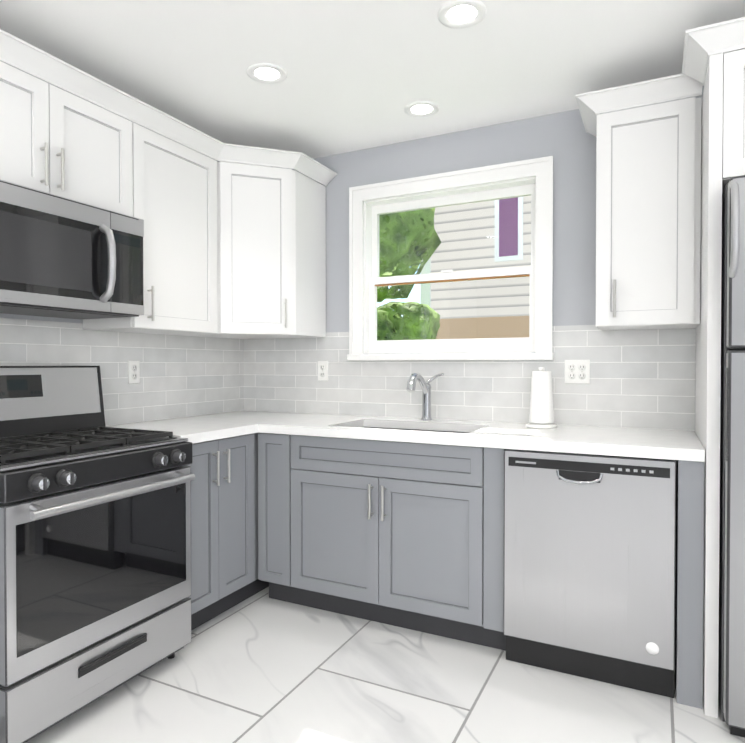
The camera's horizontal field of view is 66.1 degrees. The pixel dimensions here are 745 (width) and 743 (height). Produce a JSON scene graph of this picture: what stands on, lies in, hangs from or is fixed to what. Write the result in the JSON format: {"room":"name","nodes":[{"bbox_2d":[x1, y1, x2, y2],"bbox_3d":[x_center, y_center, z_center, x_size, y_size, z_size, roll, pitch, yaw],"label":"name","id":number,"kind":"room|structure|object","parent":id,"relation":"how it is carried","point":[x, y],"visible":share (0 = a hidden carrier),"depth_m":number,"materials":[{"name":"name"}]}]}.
{"room":"kitchen","nodes":[
{"label":"kitchen","id":0,"kind":"room"},
{"bbox_2d":[0,61,243,425],"bbox_3d":[-2.051,-0.028,1.390,0.160,2.445,5.200,0,1,26],"label":"wall","id":1,"kind":"structure","parent":0,"point":[184,376],"depth_m":2.95,"materials":[{"name":"grey tile"}]},
{"bbox_2d":[0,61,216,334],"bbox_3d":[-1.452,-0.630,1.988,0.371,0.890,2.318,0,1,26],"label":"upper cabinet","id":2,"kind":"object","parent":1,"relation":"attached to","point":[54,140],"visible":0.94,"depth_m":2.52,"materials":[{"name":"white wood"}]},
{"bbox_2d":[0,179,143,318],"bbox_3d":[-1.297,-0.439,2.189,0.472,0.417,0.756,0,1,26],"label":"microwave","id":3,"kind":"object","parent":2,"relation":"attached to","point":[62,257],"visible":1,"depth_m":2.14,"materials":[{"name":"grey metal"}]},
{"bbox_2d":[0,29,336,185],"bbox_3d":[-1.020,-1.110,2.113,0.357,0.066,2.938,0,1,26],"label":"crown molding","id":4,"kind":"structure","parent":2,"relation":"attached to","point":[22,55],"depth_m":2.46,"materials":[{"name":"white wood"}]},
{"bbox_2d":[128,361,139,383],"bbox_3d":[-1.208,0.003,2.898,0.008,0.115,0.070,0,1,26],"label":"electrical outlet","id":5,"kind":"object","parent":1,"relation":"attached to","point":[133,371],"visible":1,"depth_m":2.89,"materials":[{"name":"white plastic"}]},
{"bbox_2d":[179,161,325,338],"bbox_3d":[-0.688,-0.647,3.252,0.613,0.890,0.613,0,1,26],"label":"upper cabinet","id":6,"kind":"object","parent":1,"relation":"attached to","point":[271,252],"visible":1,"depth_m":3.06,"materials":[{"name":"white wood"}]},
{"bbox_2d":[0,0,744,166],"bbox_3d":[-0.310,-1.264,0.508,4.050,0.050,5.500,0,1,26],"label":"ceiling","id":7,"kind":"structure","parent":0,"point":[361,74],"depth_m":2.29,"materials":[{"name":"white paint"}]},
{"bbox_2d":[247,63,286,83],"bbox_3d":[-0.447,-1.260,2.424,0.170,0.007,0.170,0,1,26],"label":"recessed light","id":8,"kind":"object","parent":7,"relation":"in","point":[267,73],"visible":1,"depth_m":2.42,"materials":[{"name":"white plastic"}]},
{"bbox_2d":[404,101,438,116],"bbox_3d":[0.238,-1.264,2.763,0.170,0.007,0.170,0,1,26],"label":"recessed light","id":9,"kind":"object","parent":7,"relation":"in","point":[421,109],"visible":1,"depth_m":2.75,"materials":[{"name":"white plastic"}]},
{"bbox_2d":[438,0,486,28],"bbox_3d":[0.314,-1.255,2.011,0.170,0.007,0.170,0,1,26],"label":"recessed light","id":10,"kind":"object","parent":7,"relation":"in","point":[458,14],"visible":1,"depth_m":2.01,"materials":[{"name":"white plastic"}]},
{"bbox_2d":[26,587,744,742],"bbox_3d":[-0.310,1.231,0.541,3.750,0.050,5.200,0,1,26],"label":"floor","id":11,"kind":"structure","parent":0,"point":[261,667],"depth_m":2.08,"materials":[{"name":"tile"}]},
{"bbox_2d":[0,366,194,742],"bbox_3d":[-1.175,0.582,2.142,0.730,1.206,0.755,0,1,26],"label":"range","id":12,"kind":"object","parent":11,"relation":"on","point":[95,555],"visible":1,"depth_m":1.97,"materials":[{"name":"grey metal"}]},
{"bbox_2d":[183,432,268,630],"bbox_3d":[-0.808,0.737,3.032,0.611,0.872,1.147,0,1,26],"label":"base cabinet","id":13,"kind":"object","parent":11,"relation":"on","point":[224,529],"visible":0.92,"depth_m":2.67,"materials":[{"name":"grey wood"}]},
{"bbox_2d":[106,418,261,443],"bbox_3d":[-0.946,0.283,2.727,0.630,0.041,0.490,0,1,26],"label":"countertop","id":14,"kind":"structure","parent":13,"relation":"on","point":[197,430],"depth_m":2.73,"materials":[{"name":"stone"}]},
{"bbox_2d":[258,433,704,708],"bbox_3d":[0.421,0.742,2.704,1.947,0.872,0.641,0,1,26],"label":"base cabinet","id":15,"kind":"object","parent":11,"relation":"on","point":[408,535],"visible":0.92,"depth_m":2.54,"materials":[{"name":"grey wood"}]},
{"bbox_2d":[181,410,704,461],"bbox_3d":[0.163,0.282,2.830,2.525,0.041,0.633,0,1,26],"label":"countertop","id":16,"kind":"structure","parent":15,"relation":"on","point":[685,445],"depth_m":2.49,"materials":[{"name":"stone"}]},
{"bbox_2d":[363,426,469,432],"bbox_3d":[0.180,0.410,2.786,0.724,0.212,0.404,0,1,26],"label":"sink basin","id":17,"kind":"object","parent":16,"relation":"in","point":[416,429],"visible":0.04,"depth_m":2.98,"materials":[{"name":"metal"}]},
{"bbox_2d":[406,373,443,420],"bbox_3d":[0.264,0.133,2.911,0.118,0.252,0.272,0,1,26],"label":"faucet","id":18,"kind":"object","parent":16,"relation":"on","point":[414,378],"visible":1,"depth_m":3.00,"materials":[{"name":"silver metal"}]},
{"bbox_2d":[526,367,556,428],"bbox_3d":[0.796,0.121,2.696,0.144,0.282,0.144,0,1,26],"label":"paper towel holder","id":19,"kind":"object","parent":16,"relation":"on","point":[541,415],"visible":1,"depth_m":2.65,"materials":[{"name":"white paper"}]},
{"bbox_2d":[504,449,675,697],"bbox_3d":[0.935,0.746,2.436,0.614,0.870,0.627,0,1,26],"label":"dishwasher","id":20,"kind":"object","parent":11,"relation":"on","point":[589,561],"visible":0.98,"depth_m":2.16,"materials":[{"name":"grey metal"}]},
{"bbox_2d":[682,17,744,717],"bbox_3d":[1.691,0.022,2.014,1.078,2.328,0.729,0,1,26],"label":"surround","id":21,"kind":"object","parent":11,"relation":"on","point":[718,75],"visible":0.94,"depth_m":1.95,"materials":[{"name":"white wood"}]},
{"bbox_2d":[718,176,744,737],"bbox_3d":[1.683,0.284,1.926,0.900,1.807,0.824,0,1,26],"label":"fridge","id":22,"kind":"object","parent":11,"relation":"on","point":[731,676],"visible":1,"depth_m":1.82,"materials":[{"name":"grey metal"}]},
{"bbox_2d":[244,86,703,430],"bbox_3d":[0.879,-0.048,2.915,4.050,2.445,0.160,0,1,26],"label":"wall","id":23,"kind":"structure","parent":0,"point":[644,378],"depth_m":2.92,"materials":[{"name":"grey paint"}]},
{"bbox_2d":[318,361,327,380],"bbox_3d":[-0.295,-0.004,3.405,0.070,0.115,0.008,0,1,26],"label":"electrical outlet","id":24,"kind":"object","parent":23,"relation":"attached to","point":[322,370],"visible":1,"depth_m":3.40,"materials":[{"name":"white plastic"}]},
{"bbox_2d":[347,156,553,360],"bbox_3d":[0.408,-0.558,3.119,1.144,0.996,0.198,0,1,26],"label":"window unit","id":25,"kind":"structure","parent":23,"relation":"in","point":[369,204],"depth_m":3.08,"materials":[{"name":"white wood"}]},
{"bbox_2d":[564,360,589,383],"bbox_3d":[0.989,0.001,2.767,0.116,0.115,0.008,0,1,26],"label":"electrical outlet","id":26,"kind":"object","parent":23,"relation":"attached to","point":[577,371],"visible":1,"depth_m":2.76,"materials":[{"name":"white plastic"}]},
{"bbox_2d":[575,74,702,329],"bbox_3d":[1.137,-0.669,2.458,0.461,0.956,0.410,0,1,26],"label":"upper cabinet","id":27,"kind":"object","parent":23,"relation":"attached to","point":[648,198],"visible":0.98,"depth_m":2.33,"materials":[{"name":"white wood"}]},
{"label":"outside","id":28,"kind":"structure","parent":0,"visible":0},
{"bbox_3d":[5.891,1.117,12.735,32.000,0.100,21.840,0,1,26],"label":"ground","id":29,"kind":"structure","parent":28,"visible":0},
{"bbox_2d":[377,308,396,339],"bbox_3d":[-0.334,0.091,6.858,1.216,2.106,1.241,0,1,26],"label":"tree","id":30,"kind":"object","parent":29,"relation":"on","point":[384,328],"depth_m":6.58,"materials":[{"name":"green plant"}]},
{"bbox_2d":[377,301,439,339],"bbox_3d":[0.359,0.126,7.156,0.917,2.027,0.994,0,1,26],"label":"tree","id":31,"kind":"object","parent":29,"relation":"on","point":[423,324],"depth_m":6.80,"materials":[{"name":"green plant"}]},
{"bbox_2d":[377,208,440,301],"bbox_3d":[-0.272,-0.711,6.481,2.279,3.718,2.297,0,1,26],"label":"tree","id":32,"kind":"object","parent":29,"relation":"on","point":[406,234],"depth_m":5.72,"materials":[{"name":"green plant"}]},
{"bbox_2d":[420,196,530,338],"bbox_3d":[6.433,-1.666,8.711,10.080,5.570,7.100,0,1,26],"label":"house","id":33,"kind":"structure","parent":29,"relation":"on","point":[467,290],"depth_m":7.54,"materials":[{"name":"grey"}]}
]}

